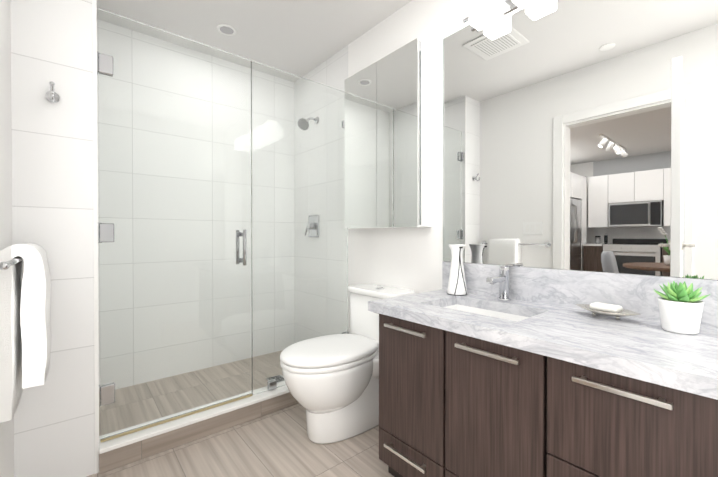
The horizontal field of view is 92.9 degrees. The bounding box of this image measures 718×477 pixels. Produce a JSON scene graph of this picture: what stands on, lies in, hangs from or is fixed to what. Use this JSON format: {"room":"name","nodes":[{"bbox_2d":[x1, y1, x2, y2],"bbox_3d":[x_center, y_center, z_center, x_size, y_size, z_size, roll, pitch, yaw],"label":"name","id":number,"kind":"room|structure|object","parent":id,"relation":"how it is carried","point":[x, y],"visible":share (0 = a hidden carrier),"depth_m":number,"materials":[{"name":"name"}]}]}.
{"room":"bathroom","nodes":[
{"label":"bathroom","id":0,"kind":"room"},
{"bbox_2d":[0,0,13,476],"bbox_3d":[-1.460,-0.169,1.363,0.120,2.420,1.717,0,1,-40],"label":"wall","id":1,"kind":"structure","parent":0,"point":[6,448],"depth_m":1.22,"materials":[{"name":"white paint"}]},
{"bbox_2d":[0,257,23,269],"bbox_3d":[-1.111,0.068,1.087,0.060,0.048,0.658,0,1,-40],"label":"towel rail","id":2,"kind":"object","parent":1,"relation":"attached to","point":[5,265],"depth_m":0.87,"materials":[{"name":"silver metal"}]},
{"bbox_2d":[0,243,50,422],"bbox_3d":[-1.132,0.289,1.162,0.114,0.545,0.280,0,1,-40],"label":"hanging towel","id":3,"kind":"object","parent":2,"relation":"hanging from","point":[25,336],"depth_m":1.07,"materials":[{"name":"white fabric"}]},
{"bbox_2d":[11,0,94,476],"bbox_3d":[-1.522,-0.172,1.738,0.264,2.420,0.820,0,1,-40],"label":"tiled wall","id":4,"kind":"structure","parent":0,"point":[53,218],"depth_m":1.43,"materials":[{"name":"tile"}]},
{"bbox_2d":[45,81,59,102],"bbox_3d":[-1.244,-0.589,1.383,0.044,0.082,0.076,0,1,-40],"label":"robe hook","id":5,"kind":"object","parent":4,"relation":"attached to","point":[51,95],"depth_m":1.38,"materials":[{"name":"silver metal"}]},
{"bbox_2d":[92,0,98,473],"bbox_3d":[-1.161,-0.171,1.503,0.015,2.420,0.004,0,1,-40],"label":"trim","id":6,"kind":"structure","parent":4,"relation":"attached to","point":[95,199],"depth_m":1.50,"materials":[{"name":"white"}]},
{"bbox_2d":[97,8,251,441],"bbox_3d":[-0.908,-0.057,1.769,0.718,1.962,0.130,0,1,-40],"label":"shower glass door","id":7,"kind":"structure","parent":4,"relation":"attached to","point":[175,228],"depth_m":1.72,"materials":[{"name":"clear glass"}]},
{"bbox_2d":[97,19,99,383],"bbox_3d":[-1.271,-0.179,2.558,1.700,2.420,0.120,0,1,-40],"label":"wall","id":8,"kind":"structure","parent":0,"point":[98,209],"depth_m":2.16,"materials":[{"name":"tile"}]},
{"bbox_2d":[86,403,393,476],"bbox_3d":[-0.139,1.072,1.208,1.940,0.060,3.660,0,1,-40],"label":"floor","id":9,"kind":"structure","parent":0,"point":[279,443],"depth_m":1.62,"materials":[{"name":"tile"}]},
{"bbox_2d":[99,385,297,473],"bbox_3d":[-0.632,0.980,2.005,1.432,0.112,0.138,0,1,-40],"label":"shower curb","id":10,"kind":"object","parent":9,"relation":"on","point":[118,452],"depth_m":1.73,"materials":[{"name":"tile"}]},
{"bbox_2d":[251,61,348,394],"bbox_3d":[-0.355,-0.060,2.229,0.712,1.962,0.032,0,1,-40],"label":"glass panel","id":11,"kind":"object","parent":10,"relation":"on","point":[299,261],"depth_m":2.17,"materials":[{"name":"clear glass"}]},
{"bbox_2d":[280,284,414,443],"bbox_3d":[-0.081,0.666,1.883,0.741,0.742,0.422,0,1,-40],"label":"toilet","id":12,"kind":"object","parent":9,"relation":"on","point":[332,383],"depth_m":1.73,"materials":[{"name":"white ceramic"}]},
{"bbox_2d":[368,261,717,476],"bbox_3d":[0.599,0.584,1.219,0.543,0.916,1.100,0,1,-40],"label":"bathroom vanity","id":13,"kind":"object","parent":9,"relation":"on","point":[540,374],"visible":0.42,"depth_m":1.04,"materials":[{"name":"brown wood"}]},
{"bbox_2d":[447,244,466,295],"bbox_3d":[0.474,0.148,1.645,0.095,0.238,0.096,0,1,-40],"label":"vase","id":14,"kind":"object","parent":13,"relation":"on","point":[457,284],"depth_m":1.62,"materials":[{"name":"white ceramic"}]},
{"bbox_2d":[486,264,512,300],"bbox_3d":[0.606,0.191,1.463,0.180,0.155,0.054,0,1,-40],"label":"faucet","id":15,"kind":"object","parent":13,"relation":"on","point":[503,278],"depth_m":1.47,"materials":[{"name":"silver metal"}]},
{"bbox_2d":[575,302,640,319],"bbox_3d":[0.845,0.248,1.168,0.112,0.046,0.193,0,1,-40],"label":"soap dish","id":16,"kind":"object","parent":13,"relation":"on","point":[599,308],"visible":1,"depth_m":1.15,"materials":[{"name":"beige ceramic"}]},
{"bbox_2d":[653,281,709,334],"bbox_3d":[0.945,0.200,1.004,0.124,0.145,0.126,0,1,-40],"label":"succulent plant","id":17,"kind":"object","parent":13,"relation":"on","point":[681,305],"visible":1,"depth_m":0.97,"materials":[{"name":"green plant"}]},
{"bbox_2d":[97,0,411,76],"bbox_3d":[-0.139,-1.418,1.188,1.940,0.080,3.660,0,1,-40],"label":"ceiling","id":18,"kind":"structure","parent":0,"point":[300,38],"depth_m":2.19,"materials":[{"name":"white paint"}]},
{"bbox_2d":[217,24,236,35],"bbox_3d":[-0.878,-1.382,2.265,0.124,0.007,0.124,0,1,-40],"label":"recessed light","id":19,"kind":"object","parent":18,"relation":"in","point":[226,29],"depth_m":2.26,"materials":[{"name":"white"}]},
{"bbox_2d":[302,45,347,91],"bbox_3d":[-0.321,-0.181,2.839,0.120,2.420,0.905,0,1,-40],"label":"tiled wall","id":20,"kind":"structure","parent":0,"point":[332,71],"depth_m":2.58,"materials":[{"name":"white tile"}]},
{"bbox_2d":[348,0,711,333],"bbox_3d":[0.850,-0.170,1.432,0.120,2.420,2.755,0,1,-40],"label":"wall","id":21,"kind":"structure","parent":0,"point":[411,258],"depth_m":1.99,"materials":[{"name":"white paint"}]},
{"bbox_2d":[345,38,431,228],"bbox_3d":[0.153,-0.560,2.075,0.124,0.990,0.632,0,1,-40],"label":"medicine cabinet mirror","id":22,"kind":"object","parent":21,"relation":"attached to","point":[388,141],"depth_m":1.94,"materials":[{"name":"white mirror"}]},
{"bbox_2d":[463,0,538,30],"bbox_3d":[0.839,-1.041,1.251,0.104,0.115,1.030,0,1,-40],"label":"sconce","id":23,"kind":"object","parent":21,"relation":"attached to","point":[483,14],"visible":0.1,"depth_m":1.53,"materials":[{"name":"white metal"}]},
{"bbox_2d":[443,0,717,279],"bbox_3d":[0.829,-0.464,1.354,0.007,1.176,1.191,0,1,-40],"label":"vanity mirror","id":24,"kind":"object","parent":21,"relation":"attached to","point":[581,135],"visible":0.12,"depth_m":1.30,"materials":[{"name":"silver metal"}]}
]}

